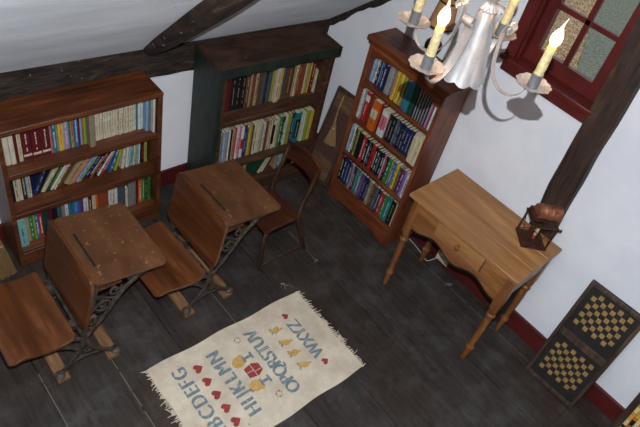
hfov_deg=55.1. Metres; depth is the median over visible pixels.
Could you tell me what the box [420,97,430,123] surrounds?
book
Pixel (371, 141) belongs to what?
book
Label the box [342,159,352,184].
book
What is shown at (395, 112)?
book
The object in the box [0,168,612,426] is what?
floor
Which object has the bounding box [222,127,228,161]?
book
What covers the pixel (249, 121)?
book
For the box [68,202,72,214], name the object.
book
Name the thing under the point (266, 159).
book
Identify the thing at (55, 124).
book
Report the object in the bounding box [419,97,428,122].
book
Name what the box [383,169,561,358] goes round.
table
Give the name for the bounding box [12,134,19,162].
book
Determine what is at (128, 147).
book
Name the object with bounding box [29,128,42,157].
book
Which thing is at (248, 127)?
book
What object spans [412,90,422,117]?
book
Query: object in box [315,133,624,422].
baseboard
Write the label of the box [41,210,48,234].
book
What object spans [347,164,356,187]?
book
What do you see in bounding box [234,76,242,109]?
book
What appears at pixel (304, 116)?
book
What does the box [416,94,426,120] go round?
book
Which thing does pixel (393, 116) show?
book
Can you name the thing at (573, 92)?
window
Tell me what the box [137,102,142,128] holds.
book
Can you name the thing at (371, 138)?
book
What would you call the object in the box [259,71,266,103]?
book
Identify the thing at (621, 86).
timber beam
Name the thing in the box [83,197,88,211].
book
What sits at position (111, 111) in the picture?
book
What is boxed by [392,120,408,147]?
book
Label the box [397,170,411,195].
book
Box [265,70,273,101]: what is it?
book
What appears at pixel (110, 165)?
book
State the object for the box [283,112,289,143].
book
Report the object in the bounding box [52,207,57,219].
book
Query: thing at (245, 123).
book
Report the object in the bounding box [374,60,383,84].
book
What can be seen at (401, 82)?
book
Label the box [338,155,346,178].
book
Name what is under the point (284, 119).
book
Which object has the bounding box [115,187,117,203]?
book
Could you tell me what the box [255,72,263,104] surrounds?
book
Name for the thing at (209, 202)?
school desk
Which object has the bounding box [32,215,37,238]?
book
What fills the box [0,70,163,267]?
bookcase
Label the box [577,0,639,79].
lawn
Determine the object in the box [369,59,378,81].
book
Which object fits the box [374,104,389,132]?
book
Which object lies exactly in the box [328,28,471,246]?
bookcase
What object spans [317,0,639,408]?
wall
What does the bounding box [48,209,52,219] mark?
book
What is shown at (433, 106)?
book
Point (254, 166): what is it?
book
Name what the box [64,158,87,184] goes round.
book
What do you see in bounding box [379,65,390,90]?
book
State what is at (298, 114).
book
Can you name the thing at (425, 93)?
book
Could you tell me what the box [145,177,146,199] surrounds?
book
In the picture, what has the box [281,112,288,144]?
book
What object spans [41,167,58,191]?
book
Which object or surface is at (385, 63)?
book
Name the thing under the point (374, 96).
book
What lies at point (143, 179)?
book
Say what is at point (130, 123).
book
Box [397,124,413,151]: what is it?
book
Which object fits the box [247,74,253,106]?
book
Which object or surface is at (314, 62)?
book
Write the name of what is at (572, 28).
ground
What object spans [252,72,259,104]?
book
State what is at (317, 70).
book
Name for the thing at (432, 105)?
book
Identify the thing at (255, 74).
book
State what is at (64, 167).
book
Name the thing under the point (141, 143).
book
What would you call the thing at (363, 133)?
book
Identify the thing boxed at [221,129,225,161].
book
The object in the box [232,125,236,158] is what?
book
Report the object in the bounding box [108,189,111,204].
book
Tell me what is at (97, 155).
book
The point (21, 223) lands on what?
book
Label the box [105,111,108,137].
book
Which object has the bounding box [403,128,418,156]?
book
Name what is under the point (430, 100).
book
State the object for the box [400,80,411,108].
book
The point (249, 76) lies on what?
book
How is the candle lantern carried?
on the table at (474, 231)
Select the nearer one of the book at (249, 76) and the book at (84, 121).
the book at (84, 121)
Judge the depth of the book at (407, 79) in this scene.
3.49 m
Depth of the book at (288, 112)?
4.03 m
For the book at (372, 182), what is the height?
0.190 m
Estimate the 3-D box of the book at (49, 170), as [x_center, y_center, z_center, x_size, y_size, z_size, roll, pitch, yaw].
[-1.472,-0.211,3.235,0.098,0.170,0.113,-24,56,-35]
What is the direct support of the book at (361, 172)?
on the bookcase at (392, 46)
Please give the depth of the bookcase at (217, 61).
3.64 m
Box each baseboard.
[0,162,186,241]
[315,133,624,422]
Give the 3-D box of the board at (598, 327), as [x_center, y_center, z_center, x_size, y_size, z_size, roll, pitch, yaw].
[1.411,0.715,3.303,0.165,0.708,0.348,-24,56,-35]
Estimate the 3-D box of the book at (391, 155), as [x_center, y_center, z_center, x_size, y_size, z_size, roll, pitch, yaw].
[0.447,-0.300,3.858,0.131,0.187,0.019,-24,56,-35]
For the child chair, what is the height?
0.707 m
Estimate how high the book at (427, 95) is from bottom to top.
0.184 m
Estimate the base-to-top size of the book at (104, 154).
0.161 m
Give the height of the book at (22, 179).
0.187 m
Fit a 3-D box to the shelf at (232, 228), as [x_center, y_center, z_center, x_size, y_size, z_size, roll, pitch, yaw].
[-0.561,-0.022,3.254,0.140,0.010,0.344,-25,56,-35]
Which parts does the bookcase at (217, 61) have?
panel, shelf, shelf, shelf, panel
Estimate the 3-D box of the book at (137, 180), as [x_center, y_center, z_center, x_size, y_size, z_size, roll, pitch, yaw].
[-1.129,-0.171,3.674,0.016,0.194,0.135,-24,56,-35]
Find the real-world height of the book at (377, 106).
0.206 m
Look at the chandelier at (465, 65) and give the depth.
1.51 m
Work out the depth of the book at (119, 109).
3.24 m
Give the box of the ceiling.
[0,0,372,72]
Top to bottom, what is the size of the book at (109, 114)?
0.189 m
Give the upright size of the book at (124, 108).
0.190 m
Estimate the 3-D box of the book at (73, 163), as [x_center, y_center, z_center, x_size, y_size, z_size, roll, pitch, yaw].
[-1.385,-0.248,3.303,0.122,0.165,0.113,-24,56,-35]
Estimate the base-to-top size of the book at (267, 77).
0.250 m
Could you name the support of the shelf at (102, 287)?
attached to the school desk at (87, 253)
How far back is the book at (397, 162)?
3.78 m
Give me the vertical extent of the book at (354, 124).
0.205 m
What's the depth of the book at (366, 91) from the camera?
3.77 m
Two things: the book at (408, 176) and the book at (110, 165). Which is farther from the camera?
the book at (408, 176)
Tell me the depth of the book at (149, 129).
3.31 m
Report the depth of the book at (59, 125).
3.07 m
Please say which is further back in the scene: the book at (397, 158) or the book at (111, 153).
the book at (397, 158)
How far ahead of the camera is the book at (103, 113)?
3.20 m
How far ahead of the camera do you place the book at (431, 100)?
3.40 m
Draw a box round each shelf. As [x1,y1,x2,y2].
[98,279,121,291]
[228,223,243,231]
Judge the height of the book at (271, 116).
0.232 m
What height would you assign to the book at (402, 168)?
0.186 m
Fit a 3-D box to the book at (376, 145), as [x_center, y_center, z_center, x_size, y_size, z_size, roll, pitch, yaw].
[0.373,-0.377,3.916,0.131,0.187,0.027,-24,56,-35]
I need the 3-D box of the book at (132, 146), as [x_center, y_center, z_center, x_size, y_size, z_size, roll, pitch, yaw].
[-1.101,-0.377,3.506,0.032,0.185,0.114,-24,56,-35]
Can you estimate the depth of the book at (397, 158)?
3.79 m
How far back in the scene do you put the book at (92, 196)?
3.47 m
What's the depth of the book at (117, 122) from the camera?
3.25 m
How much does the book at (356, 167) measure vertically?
0.195 m
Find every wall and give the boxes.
[0,70,193,223]
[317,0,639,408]
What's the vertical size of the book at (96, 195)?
0.182 m
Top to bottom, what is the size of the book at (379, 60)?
0.198 m
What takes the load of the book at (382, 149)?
on the bookcase at (392, 46)
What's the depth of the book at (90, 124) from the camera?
3.12 m
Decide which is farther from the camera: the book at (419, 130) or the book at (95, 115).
the book at (419, 130)
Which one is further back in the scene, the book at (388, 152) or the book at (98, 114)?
the book at (388, 152)
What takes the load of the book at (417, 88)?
on the bookcase at (392, 46)
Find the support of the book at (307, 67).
on the bookcase at (217, 61)
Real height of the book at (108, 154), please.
0.163 m
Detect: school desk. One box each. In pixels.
[0,203,165,383]
[140,160,280,318]
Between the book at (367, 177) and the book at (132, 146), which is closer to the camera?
the book at (132, 146)
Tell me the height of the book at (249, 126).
0.223 m
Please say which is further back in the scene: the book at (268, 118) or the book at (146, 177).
the book at (268, 118)
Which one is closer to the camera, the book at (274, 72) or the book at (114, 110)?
the book at (114, 110)
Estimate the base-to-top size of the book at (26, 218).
0.190 m
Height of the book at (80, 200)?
0.188 m
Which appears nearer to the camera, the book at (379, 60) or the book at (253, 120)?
the book at (379, 60)
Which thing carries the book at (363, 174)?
on the bookcase at (392, 46)
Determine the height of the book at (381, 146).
0.186 m
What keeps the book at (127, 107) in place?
on the bookcase at (20, 114)
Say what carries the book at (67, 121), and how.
on the bookcase at (20, 114)
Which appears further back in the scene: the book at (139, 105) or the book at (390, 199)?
the book at (390, 199)
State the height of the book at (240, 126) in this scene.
0.243 m
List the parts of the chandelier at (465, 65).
arm, flame bulb, arm, arm, arm, flame bulb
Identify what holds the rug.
on the floor
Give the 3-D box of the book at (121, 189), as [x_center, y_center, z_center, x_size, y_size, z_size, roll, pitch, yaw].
[-1.202,-0.140,3.619,0.047,0.197,0.137,-24,56,-35]
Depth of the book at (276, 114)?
3.99 m
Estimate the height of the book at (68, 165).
0.159 m
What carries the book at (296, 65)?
on the bookcase at (217, 61)
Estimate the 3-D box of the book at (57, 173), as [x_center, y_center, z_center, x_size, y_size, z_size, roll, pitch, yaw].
[-1.428,-0.226,3.264,0.115,0.169,0.114,-24,56,-35]
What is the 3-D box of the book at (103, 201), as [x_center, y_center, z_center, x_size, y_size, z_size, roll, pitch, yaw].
[-1.283,-0.099,3.558,0.058,0.188,0.130,-24,56,-35]
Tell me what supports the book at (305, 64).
on the bookcase at (217, 61)
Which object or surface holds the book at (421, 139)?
on the bookcase at (392, 46)
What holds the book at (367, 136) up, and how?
on the bookcase at (392, 46)
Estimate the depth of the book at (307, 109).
4.08 m
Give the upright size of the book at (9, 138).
0.211 m
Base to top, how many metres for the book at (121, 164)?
0.175 m
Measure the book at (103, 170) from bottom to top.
0.166 m
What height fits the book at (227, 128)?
0.238 m
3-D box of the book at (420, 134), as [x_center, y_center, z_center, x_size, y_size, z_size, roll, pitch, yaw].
[0.586,-0.397,3.596,0.137,0.196,0.035,-24,56,-35]
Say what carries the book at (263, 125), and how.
on the bookcase at (217, 61)
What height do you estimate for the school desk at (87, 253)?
0.646 m
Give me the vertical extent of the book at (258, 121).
0.228 m
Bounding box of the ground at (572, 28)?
[542,0,596,69]
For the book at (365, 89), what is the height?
0.198 m
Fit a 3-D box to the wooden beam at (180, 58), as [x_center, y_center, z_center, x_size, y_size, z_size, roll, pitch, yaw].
[-2.210,-0.327,2.361,6.000,0.410,0.128,-24,56,-35]
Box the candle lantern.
[515,203,563,250]
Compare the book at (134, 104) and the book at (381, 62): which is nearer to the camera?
the book at (134, 104)
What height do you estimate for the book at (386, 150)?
0.184 m
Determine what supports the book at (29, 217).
on the bookcase at (20, 114)
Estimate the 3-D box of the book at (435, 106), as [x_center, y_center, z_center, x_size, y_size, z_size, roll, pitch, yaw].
[0.666,-0.557,3.407,0.133,0.191,0.010,-24,56,-35]
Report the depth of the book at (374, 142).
3.87 m
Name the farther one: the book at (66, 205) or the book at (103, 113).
the book at (66, 205)
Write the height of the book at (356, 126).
0.205 m
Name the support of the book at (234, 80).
on the bookcase at (217, 61)
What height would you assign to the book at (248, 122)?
0.230 m
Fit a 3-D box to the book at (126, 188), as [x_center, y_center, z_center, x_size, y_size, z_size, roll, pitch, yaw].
[-1.172,-0.123,3.646,0.016,0.148,0.100,-24,56,-35]
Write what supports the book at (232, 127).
on the bookcase at (217, 61)
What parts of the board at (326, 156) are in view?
checker panel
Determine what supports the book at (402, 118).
on the bookcase at (392, 46)
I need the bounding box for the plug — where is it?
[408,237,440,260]
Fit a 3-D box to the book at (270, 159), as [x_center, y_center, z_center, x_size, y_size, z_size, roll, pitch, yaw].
[-0.370,-0.397,4.192,0.071,0.171,0.124,-21,54,-33]
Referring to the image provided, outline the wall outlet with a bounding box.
[436,250,447,266]
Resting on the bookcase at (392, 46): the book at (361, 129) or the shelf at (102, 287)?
the book at (361, 129)
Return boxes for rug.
[141,291,365,426]
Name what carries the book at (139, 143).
on the bookcase at (20, 114)
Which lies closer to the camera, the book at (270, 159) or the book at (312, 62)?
the book at (312, 62)
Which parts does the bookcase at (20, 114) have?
panel, shelf, shelf, shelf, panel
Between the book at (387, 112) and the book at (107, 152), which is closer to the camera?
the book at (107, 152)
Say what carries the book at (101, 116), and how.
on the bookcase at (20, 114)
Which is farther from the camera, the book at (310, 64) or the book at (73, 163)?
the book at (310, 64)
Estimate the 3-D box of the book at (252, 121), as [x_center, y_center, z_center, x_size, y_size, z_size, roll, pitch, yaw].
[-0.461,-0.515,3.938,0.020,0.226,0.158,-21,54,-33]
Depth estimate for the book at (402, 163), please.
3.77 m
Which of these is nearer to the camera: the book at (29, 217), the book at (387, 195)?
the book at (29, 217)
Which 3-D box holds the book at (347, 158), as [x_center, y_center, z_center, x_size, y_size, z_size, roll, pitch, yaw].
[0.213,-0.318,4.178,0.143,0.204,0.029,-24,56,-35]
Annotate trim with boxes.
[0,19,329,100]
[143,0,254,55]
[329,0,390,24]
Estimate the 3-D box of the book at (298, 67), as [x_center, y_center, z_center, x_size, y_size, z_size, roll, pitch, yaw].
[-0.196,-0.891,3.876,0.019,0.248,0.169,-21,54,-33]
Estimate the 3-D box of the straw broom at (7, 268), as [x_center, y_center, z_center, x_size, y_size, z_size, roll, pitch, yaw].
[-1.636,-0.003,2.997,0.142,0.906,0.136,-25,56,-35]
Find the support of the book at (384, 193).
on the bookcase at (392, 46)
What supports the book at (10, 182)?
on the bookcase at (20, 114)
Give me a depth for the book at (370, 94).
3.76 m
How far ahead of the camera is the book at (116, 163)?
3.45 m
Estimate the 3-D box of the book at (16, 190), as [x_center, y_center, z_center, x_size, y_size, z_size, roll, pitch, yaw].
[-1.579,-0.164,3.143,0.020,0.185,0.114,-24,56,-35]
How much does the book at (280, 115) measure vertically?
0.238 m
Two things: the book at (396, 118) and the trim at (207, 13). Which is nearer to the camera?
the trim at (207, 13)
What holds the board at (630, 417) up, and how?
on the floor
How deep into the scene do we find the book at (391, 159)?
3.79 m
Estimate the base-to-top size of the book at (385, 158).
0.183 m
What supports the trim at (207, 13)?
attached to the ceiling
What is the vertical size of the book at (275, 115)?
0.234 m
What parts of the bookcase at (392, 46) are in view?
panel, shelf, shelf, shelf, shelf, arched rail, moulding, panel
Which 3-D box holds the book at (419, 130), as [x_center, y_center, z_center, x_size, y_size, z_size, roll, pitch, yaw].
[0.580,-0.417,3.623,0.130,0.185,0.021,-24,56,-35]
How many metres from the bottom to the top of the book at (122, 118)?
0.189 m
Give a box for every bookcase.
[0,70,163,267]
[187,23,342,186]
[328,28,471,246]
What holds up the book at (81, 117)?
on the bookcase at (20, 114)
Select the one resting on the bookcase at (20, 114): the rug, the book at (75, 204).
the book at (75, 204)
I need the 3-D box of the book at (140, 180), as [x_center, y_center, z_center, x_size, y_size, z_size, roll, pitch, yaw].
[-1.113,-0.176,3.688,0.025,0.189,0.132,-24,56,-35]
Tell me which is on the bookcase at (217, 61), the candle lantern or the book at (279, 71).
the book at (279, 71)
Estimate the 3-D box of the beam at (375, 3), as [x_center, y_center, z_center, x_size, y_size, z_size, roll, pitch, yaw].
[1.279,-1.287,2.459,0.020,2.752,3.000,-24,56,-35]
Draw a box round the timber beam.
[483,15,639,322]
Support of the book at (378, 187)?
on the bookcase at (392, 46)
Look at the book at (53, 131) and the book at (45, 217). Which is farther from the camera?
the book at (45, 217)
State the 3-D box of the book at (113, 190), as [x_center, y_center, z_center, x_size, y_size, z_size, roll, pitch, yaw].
[-1.238,-0.114,3.594,0.018,0.179,0.125,-24,56,-35]
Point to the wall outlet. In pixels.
(442, 260)
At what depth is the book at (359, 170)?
4.08 m
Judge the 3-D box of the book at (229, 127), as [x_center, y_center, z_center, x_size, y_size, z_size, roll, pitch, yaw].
[-0.605,-0.474,3.842,0.015,0.240,0.166,-21,54,-33]
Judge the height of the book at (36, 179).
0.185 m
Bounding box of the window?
[499,0,639,122]
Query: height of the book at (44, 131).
0.220 m
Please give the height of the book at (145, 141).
0.194 m
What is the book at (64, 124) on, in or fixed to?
on the bookcase at (20, 114)
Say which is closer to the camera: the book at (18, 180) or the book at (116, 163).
the book at (18, 180)
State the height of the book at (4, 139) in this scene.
0.212 m
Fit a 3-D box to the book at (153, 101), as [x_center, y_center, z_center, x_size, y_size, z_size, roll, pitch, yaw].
[-0.934,-0.565,3.334,0.013,0.215,0.135,-24,56,-35]
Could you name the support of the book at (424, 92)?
on the bookcase at (392, 46)
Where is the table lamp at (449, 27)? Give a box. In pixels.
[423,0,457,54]
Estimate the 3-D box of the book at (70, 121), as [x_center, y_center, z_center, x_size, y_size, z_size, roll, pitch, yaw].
[-1.291,-0.453,3.123,0.016,0.200,0.136,-24,56,-35]
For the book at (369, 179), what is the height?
0.192 m
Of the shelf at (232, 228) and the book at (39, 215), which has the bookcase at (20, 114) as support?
the book at (39, 215)
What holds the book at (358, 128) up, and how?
on the bookcase at (392, 46)
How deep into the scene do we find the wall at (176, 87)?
3.71 m
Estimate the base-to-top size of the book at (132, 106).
0.188 m
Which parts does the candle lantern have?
plate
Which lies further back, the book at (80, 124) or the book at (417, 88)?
the book at (417, 88)
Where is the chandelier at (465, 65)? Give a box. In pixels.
[398,0,568,96]
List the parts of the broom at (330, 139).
handle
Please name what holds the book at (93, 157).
on the bookcase at (20, 114)
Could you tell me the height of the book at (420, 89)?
0.184 m
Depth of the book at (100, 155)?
3.36 m
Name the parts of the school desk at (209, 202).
seat, frame, cross rod, backrest, frame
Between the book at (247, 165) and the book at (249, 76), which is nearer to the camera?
the book at (249, 76)
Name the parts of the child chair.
leg, seat, leg, leg, backrest, leg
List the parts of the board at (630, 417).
tile panel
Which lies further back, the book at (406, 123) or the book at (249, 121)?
the book at (249, 121)
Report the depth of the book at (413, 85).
3.45 m
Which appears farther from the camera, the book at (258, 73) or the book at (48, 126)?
the book at (258, 73)
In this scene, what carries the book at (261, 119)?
on the bookcase at (217, 61)
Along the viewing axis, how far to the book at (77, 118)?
3.12 m
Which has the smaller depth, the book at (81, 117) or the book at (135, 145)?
the book at (81, 117)
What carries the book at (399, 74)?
on the bookcase at (392, 46)
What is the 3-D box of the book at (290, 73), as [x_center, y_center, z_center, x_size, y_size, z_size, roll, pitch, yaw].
[-0.239,-0.875,3.845,0.058,0.250,0.169,-21,54,-33]
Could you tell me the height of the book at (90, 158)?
0.149 m
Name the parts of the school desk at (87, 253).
seat, frame, cross rod, backrest, frame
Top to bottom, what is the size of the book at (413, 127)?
0.181 m
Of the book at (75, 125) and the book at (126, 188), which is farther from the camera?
the book at (126, 188)
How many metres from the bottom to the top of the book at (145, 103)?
0.214 m
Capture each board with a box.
[312,86,354,185]
[525,279,639,408]
[610,392,639,426]
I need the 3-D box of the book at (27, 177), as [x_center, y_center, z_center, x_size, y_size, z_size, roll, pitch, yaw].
[-1.531,-0.183,3.182,0.016,0.179,0.114,-24,56,-35]
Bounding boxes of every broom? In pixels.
[0,240,16,279]
[324,97,343,146]
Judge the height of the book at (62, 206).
0.184 m
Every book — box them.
[2,136,11,165]
[7,135,16,164]
[9,181,15,202]
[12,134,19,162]
[12,179,19,200]
[15,133,23,161]
[17,178,23,199]
[17,218,28,246]
[19,131,32,159]
[20,177,27,198]
[24,176,28,197]
[25,217,31,240]
[26,176,32,196]
[28,215,35,239]
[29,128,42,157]
[29,170,46,194]
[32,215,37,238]
[34,214,40,237]
[37,212,44,236]
[38,169,50,193]
[39,126,51,155]
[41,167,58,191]
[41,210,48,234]
[46,165,63,190]
[48,126,53,152]
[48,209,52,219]
[50,124,57,152]
[51,164,67,189]
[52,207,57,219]
[54,163,70,188]
[55,124,58,150]
[56,122,64,150]
[57,206,61,217]
[58,162,75,186]
[61,205,65,216]
[62,121,69,148]
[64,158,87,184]
[64,203,68,215]
[67,121,71,147]
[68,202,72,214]
[69,120,74,146]
[71,200,79,213]
[72,157,91,182]
[73,119,78,146]
[76,156,96,181]
[77,118,80,145]
[79,118,82,144]
[79,199,83,212]
[80,155,98,180]
[81,117,84,143]
[83,117,86,143]
[83,154,102,178]
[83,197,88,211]
[85,115,95,146]
[87,153,106,177]
[88,196,91,209]
[90,152,107,177]
[91,195,95,209]
[93,151,111,175]
[94,114,98,140]
[95,194,98,208]
[97,113,100,139]
[97,150,114,175]
[98,190,108,207]
[100,112,103,138]
[101,150,115,173]
[102,112,105,138]
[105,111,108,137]
[106,149,119,171]
[108,110,110,136]
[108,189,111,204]
[110,110,113,135]
[111,188,114,204]
[113,109,115,134]
[113,148,122,170]
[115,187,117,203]
[116,108,118,134]
[117,185,125,204]
[118,108,121,133]
[118,147,126,167]
[121,107,123,132]
[123,106,126,132]
[125,146,130,166]
[125,181,135,205]
[125,185,127,206]
[126,106,128,131]
[129,105,131,131]
[129,145,133,165]
[131,104,133,130]
[132,144,136,164]
[134,104,135,129]
[135,143,138,163]
[136,180,137,203]
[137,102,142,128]
[138,143,139,163]
[138,179,141,202]
[140,142,143,162]
[142,178,144,200]
[143,100,148,130]
[145,141,146,160]
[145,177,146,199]
[147,176,150,198]
[148,100,150,130]
[151,99,155,131]
[218,133,223,162]
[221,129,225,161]
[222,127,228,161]
[224,79,231,111]
[226,127,230,160]
[228,126,232,159]
[229,77,237,110]
[229,126,235,159]
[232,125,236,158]
[233,124,239,158]
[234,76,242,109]
[236,124,241,157]
[238,76,247,108]
[238,123,244,157]
[241,122,247,156]
[243,75,250,107]
[244,127,248,155]
[245,122,250,154]
[246,163,250,172]
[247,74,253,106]
[247,121,252,154]
[249,121,254,153]
[249,158,265,173]
[250,73,256,105]
[250,120,257,153]
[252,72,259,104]
[253,120,259,152]
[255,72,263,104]
[255,119,262,152]
[257,157,268,172]
[258,119,264,151]
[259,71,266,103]
[260,118,266,150]
[262,71,269,102]
[262,117,268,149]
[264,116,271,149]
[264,156,272,170]
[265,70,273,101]
[267,116,273,148]
[268,69,276,101]
[269,115,276,148]
[269,155,277,168]
[271,67,282,101]
[272,114,279,147]
[275,114,280,146]
[276,113,283,145]
[278,67,284,98]
[278,113,285,145]
[279,67,287,98]
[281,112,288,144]
[282,65,295,97]
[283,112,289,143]
[284,111,292,143]
[287,110,295,142]
[290,65,297,96]
[290,109,301,142]
[292,64,300,95]
[294,63,303,94]
[296,108,302,139]
[297,63,306,94]
[297,108,306,140]
[301,62,309,93]
[301,106,311,139]
[303,62,311,92]
[305,106,314,138]
[306,62,312,92]
[307,61,317,91]
[311,68,318,91]
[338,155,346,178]
[339,157,348,181]
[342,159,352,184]
[345,163,354,186]
[346,123,357,149]
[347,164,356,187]
[348,125,359,151]
[349,166,358,189]
[350,127,361,152]
[351,128,363,154]
[351,168,361,192]
[353,130,368,158]
[354,171,364,194]
[356,88,367,116]
[356,173,366,196]
[357,134,371,160]
[358,89,369,118]
[358,175,369,199]
[360,91,374,121]
[360,137,374,163]
[361,178,371,201]
[363,139,376,164]
[363,180,375,204]
[364,141,378,166]
[366,95,378,122]
[366,98,385,131]
[367,143,381,168]
[367,183,377,206]
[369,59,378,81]
[369,185,381,209]
[370,145,384,170]
[372,59,380,82]
[372,148,385,172]
[372,189,384,211]
[373,149,388,174]
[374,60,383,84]
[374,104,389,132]
[375,191,386,215]
[376,107,395,137]
[376,151,390,176]
[377,62,387,86]
[378,153,391,177]
[378,193,389,217]
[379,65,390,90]
[379,154,394,180]
[381,196,393,221]
[382,156,396,182]
[383,66,397,94]
[383,112,397,138]
[384,113,399,140]
[385,158,398,183]
[385,199,398,225]
[386,160,401,186]
[387,115,402,142]
[389,71,402,99]
[389,117,405,144]
[389,162,404,188]
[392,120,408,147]
[392,165,405,189]
[393,73,406,102]
[393,166,407,191]
[395,122,410,149]
[395,167,410,193]
[396,76,410,105]
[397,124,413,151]
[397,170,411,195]
[399,174,409,197]
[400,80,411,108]
[400,126,415,154]
[402,81,416,112]
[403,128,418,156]
[406,85,420,115]
[406,130,420,156]
[406,132,424,162]
[410,89,421,116]
[410,135,425,166]
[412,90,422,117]
[413,91,423,118]
[414,92,424,119]
[415,93,425,119]
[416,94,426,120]
[417,95,428,121]
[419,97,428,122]
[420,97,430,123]
[421,100,430,124]
[422,100,431,125]
[424,105,433,127]
[425,106,434,128]
[426,106,436,129]
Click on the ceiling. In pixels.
(33, 33)
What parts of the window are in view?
casing, sill, sash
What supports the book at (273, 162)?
on the bookcase at (217, 61)
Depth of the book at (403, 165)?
3.76 m
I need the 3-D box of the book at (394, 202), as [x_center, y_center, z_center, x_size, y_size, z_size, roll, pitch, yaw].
[0.501,-0.025,3.963,0.138,0.198,0.038,-24,56,-35]
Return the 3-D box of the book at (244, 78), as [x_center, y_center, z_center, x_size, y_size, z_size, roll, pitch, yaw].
[-0.501,-0.778,3.662,0.033,0.256,0.169,-21,54,-33]
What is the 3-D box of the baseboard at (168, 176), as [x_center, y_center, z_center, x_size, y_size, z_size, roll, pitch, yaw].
[-2.365,0.373,2.963,5.984,0.131,0.016,-24,56,-35]
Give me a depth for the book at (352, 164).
4.11 m
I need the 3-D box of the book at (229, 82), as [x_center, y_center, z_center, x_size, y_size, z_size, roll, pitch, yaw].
[-0.581,-0.749,3.607,0.033,0.258,0.168,-21,54,-33]
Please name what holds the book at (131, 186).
on the bookcase at (20, 114)
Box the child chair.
[233,141,320,270]
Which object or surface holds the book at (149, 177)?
on the bookcase at (20, 114)
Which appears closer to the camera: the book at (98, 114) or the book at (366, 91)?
the book at (98, 114)
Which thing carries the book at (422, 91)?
on the bookcase at (392, 46)
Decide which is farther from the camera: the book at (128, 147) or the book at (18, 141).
the book at (128, 147)
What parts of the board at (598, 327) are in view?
checker panel, checker panel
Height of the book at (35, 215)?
0.193 m
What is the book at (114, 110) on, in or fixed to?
on the bookcase at (20, 114)
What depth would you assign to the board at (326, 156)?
4.24 m
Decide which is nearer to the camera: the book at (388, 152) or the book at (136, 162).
the book at (136, 162)
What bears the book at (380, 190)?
on the bookcase at (392, 46)
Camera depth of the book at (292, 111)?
4.03 m
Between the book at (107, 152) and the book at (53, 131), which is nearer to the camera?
the book at (53, 131)
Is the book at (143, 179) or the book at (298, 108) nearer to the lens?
the book at (143, 179)
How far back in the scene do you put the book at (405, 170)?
3.75 m
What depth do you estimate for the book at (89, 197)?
3.46 m
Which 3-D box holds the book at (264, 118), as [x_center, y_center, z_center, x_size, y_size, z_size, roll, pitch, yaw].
[-0.395,-0.547,3.989,0.016,0.228,0.158,-21,54,-33]
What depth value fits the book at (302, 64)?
3.85 m
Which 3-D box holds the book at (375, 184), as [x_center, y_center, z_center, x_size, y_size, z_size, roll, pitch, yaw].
[0.382,-0.137,4.050,0.133,0.189,0.021,-24,56,-35]
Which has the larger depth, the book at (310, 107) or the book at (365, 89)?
the book at (310, 107)
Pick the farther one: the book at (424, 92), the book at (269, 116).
the book at (269, 116)
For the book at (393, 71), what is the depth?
3.56 m
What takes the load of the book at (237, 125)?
on the bookcase at (217, 61)
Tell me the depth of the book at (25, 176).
3.16 m
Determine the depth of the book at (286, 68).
3.78 m
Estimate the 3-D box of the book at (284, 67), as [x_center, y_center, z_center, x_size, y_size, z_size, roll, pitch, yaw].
[-0.283,-0.863,3.813,0.010,0.258,0.168,-21,54,-33]
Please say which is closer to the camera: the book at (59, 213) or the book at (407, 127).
the book at (59, 213)
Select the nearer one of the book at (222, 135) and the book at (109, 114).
the book at (109, 114)
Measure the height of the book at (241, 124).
0.237 m

